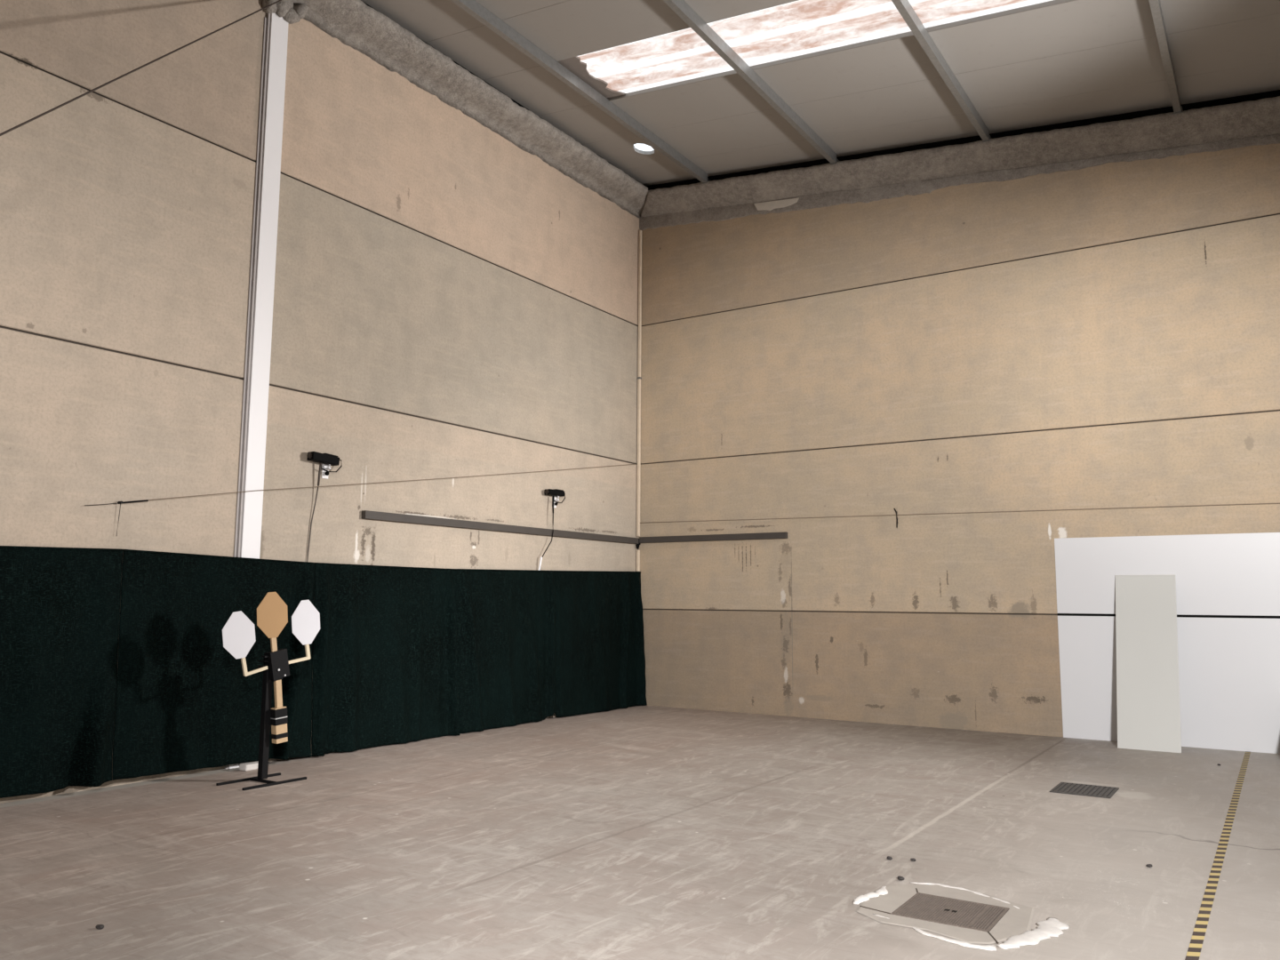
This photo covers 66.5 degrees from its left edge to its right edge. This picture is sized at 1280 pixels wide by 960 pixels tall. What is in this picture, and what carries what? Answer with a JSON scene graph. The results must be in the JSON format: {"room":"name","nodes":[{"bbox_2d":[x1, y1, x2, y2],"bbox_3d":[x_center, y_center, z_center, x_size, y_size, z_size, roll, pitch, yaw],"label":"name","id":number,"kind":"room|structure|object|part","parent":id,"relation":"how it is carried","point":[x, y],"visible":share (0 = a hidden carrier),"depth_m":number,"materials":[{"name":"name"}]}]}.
{"room":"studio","nodes":[
{"label":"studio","id":0,"kind":"room"},
{"bbox_2d":[0,0,639,803],"bbox_3d":[-6.088,-1.911,6.086,0.250,8.300,22.250,-4,-8,33],"label":"wall","id":1,"kind":"structure","parent":0,"point":[450,301],"depth_m":9.84,"materials":[{"name":"concrete"}]},
{"bbox_2d":[0,0,281,135],"bbox_3d":[-4.212,-1.556,5.354,0.014,7.449,7.936,-1,-7,9],"label":"cable","id":2,"kind":"object","parent":1,"relation":"attached to","point":[263,8],"visible":1,"depth_m":7.40,"materials":[{"name":"metal"}]},
{"bbox_2d":[224,0,306,768],"bbox_3d":[-3.604,-1.166,9.429,0.168,7.666,0.477,-4,-8,33],"label":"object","id":3,"kind":"object","parent":1,"relation":"attached to","point":[261,286],"visible":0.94,"depth_m":9.50,"materials":[{"name":"paint"}]},
{"bbox_2d":[306,451,342,561],"bbox_3d":[-3.223,0.382,9.887,0.122,1.311,0.410,-4,-8,33],"label":"camera","id":4,"kind":"object","parent":1,"relation":"attached to","point":[324,460],"visible":1,"depth_m":9.89,"materials":[{"name":"black plastic"}]},
{"bbox_2d":[84,464,633,535],"bbox_3d":[-2.291,0.097,11.404,0.064,1.559,8.141,-4,-8,33],"label":"cord","id":5,"kind":"object","parent":1,"relation":"attached to","point":[142,500],"visible":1,"depth_m":9.60,"materials":[{"name":"black paint"}]},
{"bbox_2d":[296,0,647,217],"bbox_3d":[-1.683,-4.643,12.554,0.469,0.325,6.764,-4,-8,33],"label":"concrete beam","id":6,"kind":"structure","parent":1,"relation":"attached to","point":[377,36],"depth_m":11.87,"materials":[{"name":"grey concrete"}]},
{"bbox_2d":[361,510,639,543],"bbox_3d":[-1.490,0.645,12.571,0.065,0.085,5.290,-4,-8,33],"label":"steel ledger","id":7,"kind":"object","parent":1,"relation":"attached to","point":[365,514],"visible":1,"depth_m":11.95,"materials":[{"name":"grey metal"}]},
{"bbox_3d":[-2.940,0.364,10.381,0.057,0.079,0.007,-4,-8,33],"label":"plate","id":8,"kind":"part","parent":7,"relation":"part of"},
{"bbox_2d":[537,488,565,570],"bbox_3d":[-1.172,0.776,12.993,0.122,1.314,0.494,-4,-8,33],"label":"camera","id":9,"kind":"object","parent":1,"relation":"attached to","point":[555,492],"visible":1,"depth_m":13.02,"materials":[{"name":"black plastic"}]},
{"bbox_2d":[0,705,1279,959],"bbox_3d":[0.404,1.809,1.176,15.500,0.200,22.000,-4,-8,33],"label":"floor","id":10,"kind":"structure","parent":0,"point":[636,832],"depth_m":6.14,"materials":[{"name":"concrete"}]},
{"bbox_2d":[0,545,123,798],"bbox_3d":[-5.227,1.318,6.510,0.212,1.884,3.578,-4,-8,33],"label":"curtain","id":11,"kind":"object","parent":10,"relation":"on","point":[60,607],"visible":1,"depth_m":7.63,"materials":[{"name":"black fabric"}]},
{"bbox_2d":[95,922,103,928],"bbox_3d":[-2.540,2.097,4.591,0.039,0.024,0.031,-4,-8,33],"label":"crumb","id":12,"kind":"object","parent":10,"relation":"on","point":[100,925],"visible":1,"depth_m":4.58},
{"bbox_2d":[112,549,315,780],"bbox_3d":[-3.720,1.629,8.802,0.229,1.925,1.937,-4,-8,33],"label":"curtain","id":13,"kind":"object","parent":10,"relation":"on","point":[183,702],"visible":0.88,"depth_m":8.61,"materials":[{"name":"black fabric"}]},
{"bbox_2d":[239,760,258,771],"bbox_3d":[-3.514,2.599,8.869,0.102,0.058,0.233,-4,-8,31],"label":"foam block","id":14,"kind":"object","parent":10,"relation":"on","point":[249,766],"visible":0.56,"depth_m":8.79,"materials":[{"name":"white plastic"}]},
{"bbox_2d":[216,592,319,790],"bbox_3d":[-3.177,1.760,8.343,0.374,1.599,0.910,-4,-8,33],"label":"stand","id":15,"kind":"object","parent":10,"relation":"on","point":[238,633],"visible":1,"depth_m":8.36,"materials":[{"name":"black paint"}]},
{"bbox_3d":[-3.347,1.294,8.147,0.005,0.397,0.301,-5,-9,39],"label":"target plate","id":16,"kind":"part","parent":15,"relation":"part of","materials":[{"name":"white metal"}]},
{"bbox_3d":[-3.264,1.538,8.248,0.023,0.231,0.257,-5,-9,39],"label":"arm","id":17,"kind":"part","parent":15,"relation":"part of","materials":[{"name":"brown wood"}]},
{"bbox_3d":[-3.208,2.014,8.368,0.060,1.060,0.060,-4,-8,33],"label":"post","id":18,"kind":"part","parent":15,"relation":"part of","materials":[{"name":"black metal"}]},
{"bbox_3d":[-3.161,1.160,8.395,0.005,0.395,0.295,-5,-9,39],"label":"target plate","id":19,"kind":"part","parent":15,"relation":"part of","materials":[{"name":"brown cardboard"}]},
{"bbox_3d":[-3.112,1.853,8.399,0.035,0.276,0.082,-5,-9,39],"label":"pendulum rod","id":20,"kind":"part","parent":15,"relation":"part of","materials":[{"name":"brown wood"}]},
{"bbox_3d":[-3.006,1.490,8.574,0.026,0.250,0.246,-5,-9,39],"label":"arm","id":21,"kind":"part","parent":15,"relation":"part of","materials":[{"name":"brown wood"}]},
{"bbox_3d":[-2.955,1.258,8.635,0.005,0.396,0.289,-5,-9,39],"label":"target plate","id":22,"kind":"part","parent":15,"relation":"part of","materials":[{"name":"white metal"}]},
{"bbox_2d":[311,562,555,756],"bbox_3d":[-2.144,1.946,11.204,0.227,1.918,3.839,-4,-8,33],"label":"curtain","id":23,"kind":"object","parent":10,"relation":"on","point":[401,654],"visible":1,"depth_m":10.91,"materials":[{"name":"black fabric"}]},
{"bbox_2d":[553,570,647,717],"bbox_3d":[-0.513,2.238,13.682,0.197,1.963,2.122,-4,-8,33],"label":"curtain","id":24,"kind":"object","parent":10,"relation":"on","point":[599,666],"visible":1,"depth_m":13.60,"materials":[{"name":"black fabric"}]},
{"bbox_2d":[853,881,1069,951],"bbox_3d":[1.564,2.163,4.896,0.835,0.021,1.014,5,-8,-33],"label":"floor hatch","id":25,"kind":"object","parent":10,"relation":"on","point":[967,916],"visible":1,"depth_m":4.84,"materials":[{"name":"metal"}]},
{"bbox_3d":[1.563,2.170,4.908,0.470,0.008,0.430,-4,-8,33],"label":"frame","id":26,"kind":"part","parent":25,"relation":"part of","materials":[{"name":"metal"}]},
{"bbox_2d":[1049,782,1119,798],"bbox_3d":[3.699,2.578,8.121,0.455,0.008,0.500,-4,-8,33],"label":"drain cover","id":27,"kind":"object","parent":10,"relation":"on","point":[1063,788],"visible":1,"depth_m":8.10,"materials":[{"name":"metal"}]},
{"bbox_2d":[1115,574,1181,752],"bbox_3d":[5.544,1.969,10.675,0.605,1.873,0.541,-4,-8,33],"label":"leaning board","id":28,"kind":"object","parent":10,"relation":"on","point":[1148,708],"visible":1,"depth_m":10.65,"materials":[{"name":"white wood"}]},
{"bbox_2d":[1184,751,1250,959],"bbox_3d":[3.935,2.391,6.561,0.072,0.001,9.054,-4,-8,33],"label":"tape","id":29,"kind":"object","parent":10,"relation":"on","point":[1195,948],"visible":1,"depth_m":5.59,"materials":[{"name":"yellow plastic"}]},
{"bbox_2d":[362,0,1279,185],"bbox_3d":[0.442,-5.397,2.067,15.520,1.641,22.000,-4,-8,33],"label":"ceiling","id":30,"kind":"structure","parent":0,"point":[1054,61],"depth_m":10.92,"materials":[{"name":"grey metal"}]},
{"bbox_2d":[450,0,711,183],"bbox_3d":[-2.733,-5.141,8.770,0.096,0.163,13.700,-4,-8,33],"label":"ceiling beam","id":31,"kind":"structure","parent":30,"relation":"attached to","point":[475,9],"depth_m":11.67,"materials":[{"name":"metal"}]},
{"bbox_2d":[663,0,839,165],"bbox_3d":[-1.062,-5.060,7.656,0.096,0.163,13.700,-4,-8,33],"label":"beam","id":32,"kind":"structure","parent":30,"relation":"attached to","point":[681,8],"depth_m":11.10,"materials":[{"name":"metal"}]},
{"bbox_2d":[557,0,1051,98],"bbox_3d":[2.250,-4.759,9.896,7.300,0.783,1.190,-4,-8,33],"label":"window","id":33,"kind":"structure","parent":30,"relation":"attached to","point":[798,28],"depth_m":10.55,"materials":[{"name":"white"}]},
{"bbox_2d":[368,4,1279,190],"bbox_3d":[4.595,-4.512,8.099,15.250,1.707,6.750,-4,-8,33],"label":"strip","id":34,"kind":"object","parent":30,"relation":"attached to","point":[1273,93],"visible":0.39,"depth_m":12.15,"materials":[{"name":"grey metal"}]},
{"bbox_2d":[891,0,991,142],"bbox_3d":[0.610,-4.980,6.542,0.096,0.163,13.700,-4,-8,33],"label":"beam","id":35,"kind":"structure","parent":30,"relation":"attached to","point":[904,7],"depth_m":10.47,"materials":[{"name":"metal"}]},
{"bbox_2d":[1148,0,1183,114],"bbox_3d":[2.348,-4.896,5.383,0.096,0.163,13.700,-4,-8,33],"label":"beam","id":36,"kind":"structure","parent":30,"relation":"attached to","point":[1156,8],"depth_m":9.82,"materials":[{"name":"metal"}]},
{"bbox_2d":[637,143,1279,736],"bbox_3d":[6.526,-1.087,10.908,15.500,8.000,0.250,-4,-8,33],"label":"wall","id":37,"kind":"structure","parent":0,"point":[1105,336],"depth_m":12.44,"materials":[{"name":"concrete"}]},
{"bbox_2d":[636,230,641,571],"bbox_3d":[-0.017,-0.297,14.935,0.052,7.330,0.052,-4,-8,33],"label":"strip","id":38,"kind":"object","parent":37,"relation":"attached to","point":[638,492],"visible":0.8,"depth_m":15.04,"materials":[{"name":"beige plastic"}]},
{"bbox_2d":[635,531,787,548],"bbox_3d":[0.989,0.880,14.112,2.465,0.175,0.085,-4,-8,33],"label":"steel ledger","id":39,"kind":"object","parent":37,"relation":"attached to","point":[762,535],"visible":1,"depth_m":14.05,"materials":[{"name":"black paint"}]},
{"bbox_2d":[639,133,1279,230],"bbox_3d":[4.587,-3.882,12.377,11.000,1.229,0.035,-4,-8,33],"label":"strip","id":40,"kind":"object","parent":37,"relation":"attached to","point":[866,195],"visible":1,"depth_m":13.06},
{"bbox_2d":[640,96,1279,217],"bbox_3d":[6.367,-3.986,10.989,15.510,1.860,0.462,-4,-8,33],"label":"concrete beam","id":41,"kind":"structure","parent":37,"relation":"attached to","point":[1260,116],"depth_m":12.24,"materials":[{"name":"grey concrete"}]},
{"bbox_2d":[650,502,1279,527],"bbox_3d":[3.908,0.446,12.258,9.340,0.255,0.030,-4,-8,33],"label":"cord","id":42,"kind":"object","parent":37,"relation":"attached to","point":[896,515],"visible":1,"depth_m":12.11,"materials":[{"name":"black paint"}]},
{"bbox_2d":[1054,532,1279,615],"bbox_3d":[7.245,0.959,10.014,5.575,0.880,0.014,-4,-8,33],"label":"wall panel","id":43,"kind":"object","parent":37,"relation":"attached to","point":[1227,573],"visible":1,"depth_m":10.79,"materials":[{"name":"white paint"}]},
{"bbox_2d":[1057,616,1279,753],"bbox_3d":[7.238,2.116,9.872,5.575,1.397,0.014,-4,-8,33],"label":"wall panel","id":44,"kind":"object","parent":37,"relation":"attached to","point":[1229,668],"visible":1,"depth_m":10.59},
{"bbox_2d":[1057,613,1279,618],"bbox_3d":[7.244,1.409,9.960,5.575,0.028,0.008,-4,-8,33],"label":"strip","id":45,"kind":"object","parent":37,"relation":"attached to","point":[1059,614],"visible":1,"depth_m":10.67,"materials":[{"name":"black rubber"}]}
]}

